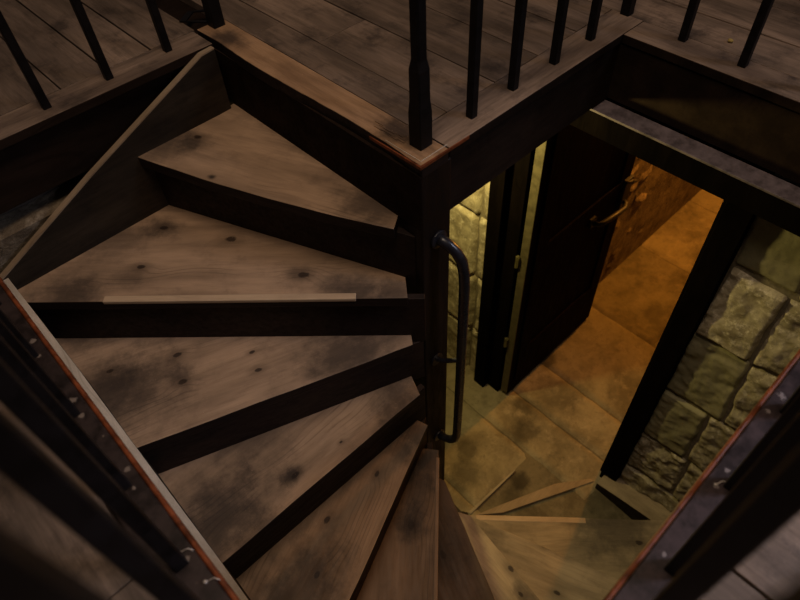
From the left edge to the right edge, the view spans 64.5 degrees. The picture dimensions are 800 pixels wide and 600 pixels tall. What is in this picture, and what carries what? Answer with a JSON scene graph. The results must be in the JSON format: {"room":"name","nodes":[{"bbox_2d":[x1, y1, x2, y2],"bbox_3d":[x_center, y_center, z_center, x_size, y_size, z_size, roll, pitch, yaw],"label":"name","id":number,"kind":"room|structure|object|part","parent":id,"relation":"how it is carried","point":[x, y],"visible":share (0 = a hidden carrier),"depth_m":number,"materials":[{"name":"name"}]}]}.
{"room":"spiral staircase","nodes":[
{"label":"spiral staircase","id":0,"kind":"room"},
{"bbox_2d":[0,170,89,215],"bbox_3d":[-0.618,0.073,2.902,1.740,2.300,0.085,-37,58,-25],"label":"wall","id":1,"kind":"structure","parent":0,"point":[84,173],"depth_m":1.82,"materials":[{"name":"paint"}]},
{"bbox_2d":[0,173,86,273],"bbox_3d":[-0.859,0.330,2.672,0.924,2.146,0.106,-37,58,-25],"label":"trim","id":2,"kind":"structure","parent":1,"relation":"attached to","point":[18,226],"depth_m":1.76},
{"bbox_2d":[0,0,799,599],"bbox_3d":[-0.024,-0.437,1.553,4.995,0.030,5.198,-37,58,-25],"label":"floor","id":3,"kind":"structure","parent":0,"point":[362,47],"depth_m":1.76,"materials":[{"name":"brown wood"}]},
{"bbox_2d":[0,32,212,150],"bbox_3d":[-0.967,-0.447,1.614,1.100,0.027,0.106,-37,58,-25],"label":"trim","id":4,"kind":"structure","parent":3,"relation":"attached to","point":[24,122],"depth_m":1.68,"materials":[{"name":"brown wood"}]},
{"bbox_2d":[0,0,224,109],"bbox_3d":[-0.911,-0.871,1.385,1.001,0.860,0.197,-38,58,-25],"label":"balustrade","id":5,"kind":"object","parent":4,"relation":"on","point":[212,8],"depth_m":1.63,"materials":[{"name":"black paint"}]},
{"bbox_3d":[-0.603,-0.859,1.913,0.101,0.004,0.086,5,51,7],"label":"iron bracket","id":6,"kind":"part","parent":5,"relation":"part of","materials":[{"name":"black metal"}]},
{"bbox_3d":[-0.561,-1.088,1.544,0.038,0.860,0.038,-37,58,-25],"label":"newel post","id":7,"kind":"part","parent":5,"relation":"part of","materials":[{"name":"black paint"}]},
{"bbox_2d":[0,277,239,599],"bbox_3d":[-0.566,0.177,1.072,0.056,0.028,1.744,-37,58,-25],"label":"trim","id":8,"kind":"structure","parent":3,"relation":"attached to","point":[193,575],"depth_m":0.97,"materials":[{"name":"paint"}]},
{"bbox_2d":[0,302,199,599],"bbox_3d":[-0.594,-0.093,0.735,0.050,0.839,1.685,-37,58,-25],"label":"balustrade","id":9,"kind":"object","parent":8,"relation":"on","point":[27,391],"visible":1,"depth_m":0.49,"materials":[{"name":"black paint"}]},
{"bbox_2d":[203,577,219,583],"bbox_3d":[-0.257,0.382,0.864,0.024,0.005,0.006,-12,51,-6],"label":"nail","id":10,"kind":"object","parent":8,"relation":"attached to","point":[204,581],"visible":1,"depth_m":0.86,"materials":[{"name":"silver metal"}]},
{"bbox_2d":[197,20,447,178],"bbox_3d":[-0.243,-0.558,1.670,0.094,0.037,0.933,-37,58,-25],"label":"trim","id":11,"kind":"structure","parent":3,"relation":"attached to","point":[263,61],"depth_m":1.63,"materials":[{"name":"brown wood"}]},
{"bbox_2d":[374,120,405,142],"bbox_3d":[-0.026,-0.397,1.498,0.020,0.004,0.114,-37,58,-25],"label":"trim","id":12,"kind":"structure","parent":11,"relation":"on","point":[381,125],"depth_m":1.50,"materials":[{"name":"brown wood"}]},
{"bbox_2d":[385,140,446,161],"bbox_3d":[0.037,-0.365,1.469,0.087,0.003,0.118,-37,58,-25],"label":"trim","id":13,"kind":"structure","parent":11,"relation":"on","point":[385,140],"depth_m":1.44,"materials":[{"name":"brown wood"}]},
{"bbox_2d":[369,136,468,170],"bbox_3d":[0.045,-0.382,1.487,0.162,0.009,0.172,-37,58,-25],"label":"trim","id":14,"kind":"structure","parent":11,"relation":"attached to","point":[446,151],"depth_m":1.44,"materials":[{"name":"brown wood"}]},
{"bbox_2d":[432,10,642,156],"bbox_3d":[0.364,-0.585,1.650,0.790,0.027,0.103,-37,58,-25],"label":"trim","id":15,"kind":"structure","parent":3,"relation":"attached to","point":[497,103],"depth_m":1.61,"materials":[{"name":"brown wood"}]},
{"bbox_2d":[408,0,635,150],"bbox_3d":[0.330,-0.858,1.302,0.862,0.860,0.059,-37,58,-25],"label":"balustrade","id":16,"kind":"object","parent":15,"relation":"on","point":[420,109],"visible":1,"depth_m":1.42,"materials":[{"name":"black paint"}]},
{"bbox_3d":[0.029,-0.634,1.134,0.039,0.860,0.039,-37,58,-25],"label":"newel post","id":17,"kind":"part","parent":16,"relation":"part of","materials":[{"name":"black paint"}]},
{"bbox_3d":[0.627,-1.091,1.478,0.028,0.860,0.028,-37,58,-25],"label":"newel post","id":18,"kind":"part","parent":16,"relation":"part of","materials":[{"name":"black paint"}]},
{"bbox_2d":[603,349,799,599],"bbox_3d":[0.633,0.158,1.018,1.650,0.028,0.056,-37,58,-25],"label":"trim","id":19,"kind":"structure","parent":3,"relation":"attached to","point":[649,578],"depth_m":0.90,"materials":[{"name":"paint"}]},
{"bbox_2d":[653,386,799,599],"bbox_3d":[0.612,-0.098,0.669,1.645,0.839,0.048,-37,58,-25],"label":"balustrade","id":20,"kind":"object","parent":19,"relation":"on","point":[763,498],"visible":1,"depth_m":0.45,"materials":[{"name":"black paint"}]},
{"bbox_2d":[622,22,799,112],"bbox_3d":[1.065,-0.424,1.476,0.098,0.027,1.206,-37,58,-25],"label":"trim","id":21,"kind":"structure","parent":3,"relation":"attached to","point":[769,84],"depth_m":1.63,"materials":[{"name":"brown wood"}]},
{"bbox_2d":[678,0,774,67],"bbox_3d":[0.922,-0.818,1.248,0.059,0.839,0.845,-37,58,-25],"label":"balustrade","id":22,"kind":"object","parent":21,"relation":"on","point":[765,7],"visible":1,"depth_m":1.58,"materials":[{"name":"black paint"}]},
{"bbox_2d":[444,189,722,519],"bbox_3d":[1.432,0.468,3.596,4.600,0.204,3.000,-37,58,-25],"label":"floor","id":23,"kind":"structure","parent":0,"point":[560,423],"depth_m":3.45,"materials":[{"name":"tile"}]},
{"bbox_2d":[0,46,676,599],"bbox_3d":[0.083,0.431,2.256,1.642,2.222,1.664,-37,58,-25],"label":"staircase","id":24,"kind":"structure","parent":23,"relation":"on","point":[261,333],"depth_m":1.83,"materials":[{"name":"brown wood"}]},
{"bbox_3d":[0.096,0.337,2.290,0.103,2.100,0.103,-37,58,-25],"label":"newel post","id":25,"kind":"part","parent":24,"relation":"part of","materials":[{"name":"brown wood"}]},
{"bbox_2d":[431,230,469,442],"bbox_3d":[0.159,0.192,2.040,0.109,1.127,0.058,10,52,12],"label":"grab bar","id":26,"kind":"object","parent":24,"relation":"attached to","point":[440,239],"visible":1,"depth_m":1.88,"materials":[{"name":"black metal"}]},
{"bbox_2d":[447,173,799,512],"bbox_3d":[0.292,-0.261,3.126,0.229,2.299,3.500,-37,58,-25],"label":"wall","id":27,"kind":"structure","parent":0,"point":[749,332],"depth_m":2.24,"materials":[{"name":"stone"}]},
{"bbox_2d":[0,0,799,523],"bbox_3d":[-0.019,-0.373,1.631,5.000,0.170,5.200,-37,58,-25],"label":"trim","id":28,"kind":"structure","parent":27,"relation":"attached to","point":[764,133],"depth_m":1.69,"materials":[{"name":"black wood"}]},
{"bbox_2d":[474,97,799,481],"bbox_3d":[1.069,-0.052,2.670,0.820,1.924,1.220,-37,58,-25],"label":"door","id":29,"kind":"structure","parent":27,"relation":"in","point":[553,214],"depth_m":2.52,"materials":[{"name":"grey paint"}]},
{"bbox_3d":[0.509,-0.167,2.853,0.248,1.840,0.145,-37,58,-25],"label":"post","id":30,"kind":"part","parent":29,"relation":"part of","materials":[{"name":"black wood"}]},
{"bbox_3d":[0.816,-0.282,2.898,0.680,1.630,0.012,-37,58,-25],"label":"rail","id":31,"kind":"part","parent":29,"relation":"part of","materials":[{"name":"black wood"}]},
{"bbox_3d":[0.984,-0.398,2.921,0.271,0.060,0.061,-37,58,-25],"label":"handle","id":32,"kind":"part","parent":29,"relation":"part of","materials":[{"name":"metal"}]},
{"bbox_3d":[0.966,-0.434,2.917,0.300,0.180,0.017,-37,58,-25],"label":"handle plate","id":33,"kind":"part","parent":29,"relation":"part of","materials":[{"name":"metal"}]},
{"bbox_2d":[598,157,701,283],"bbox_3d":[1.707,-1.180,3.674,3.286,2.101,0.338,-37,58,-25],"label":"wall","id":34,"kind":"structure","parent":0,"point":[657,195],"depth_m":3.84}
]}

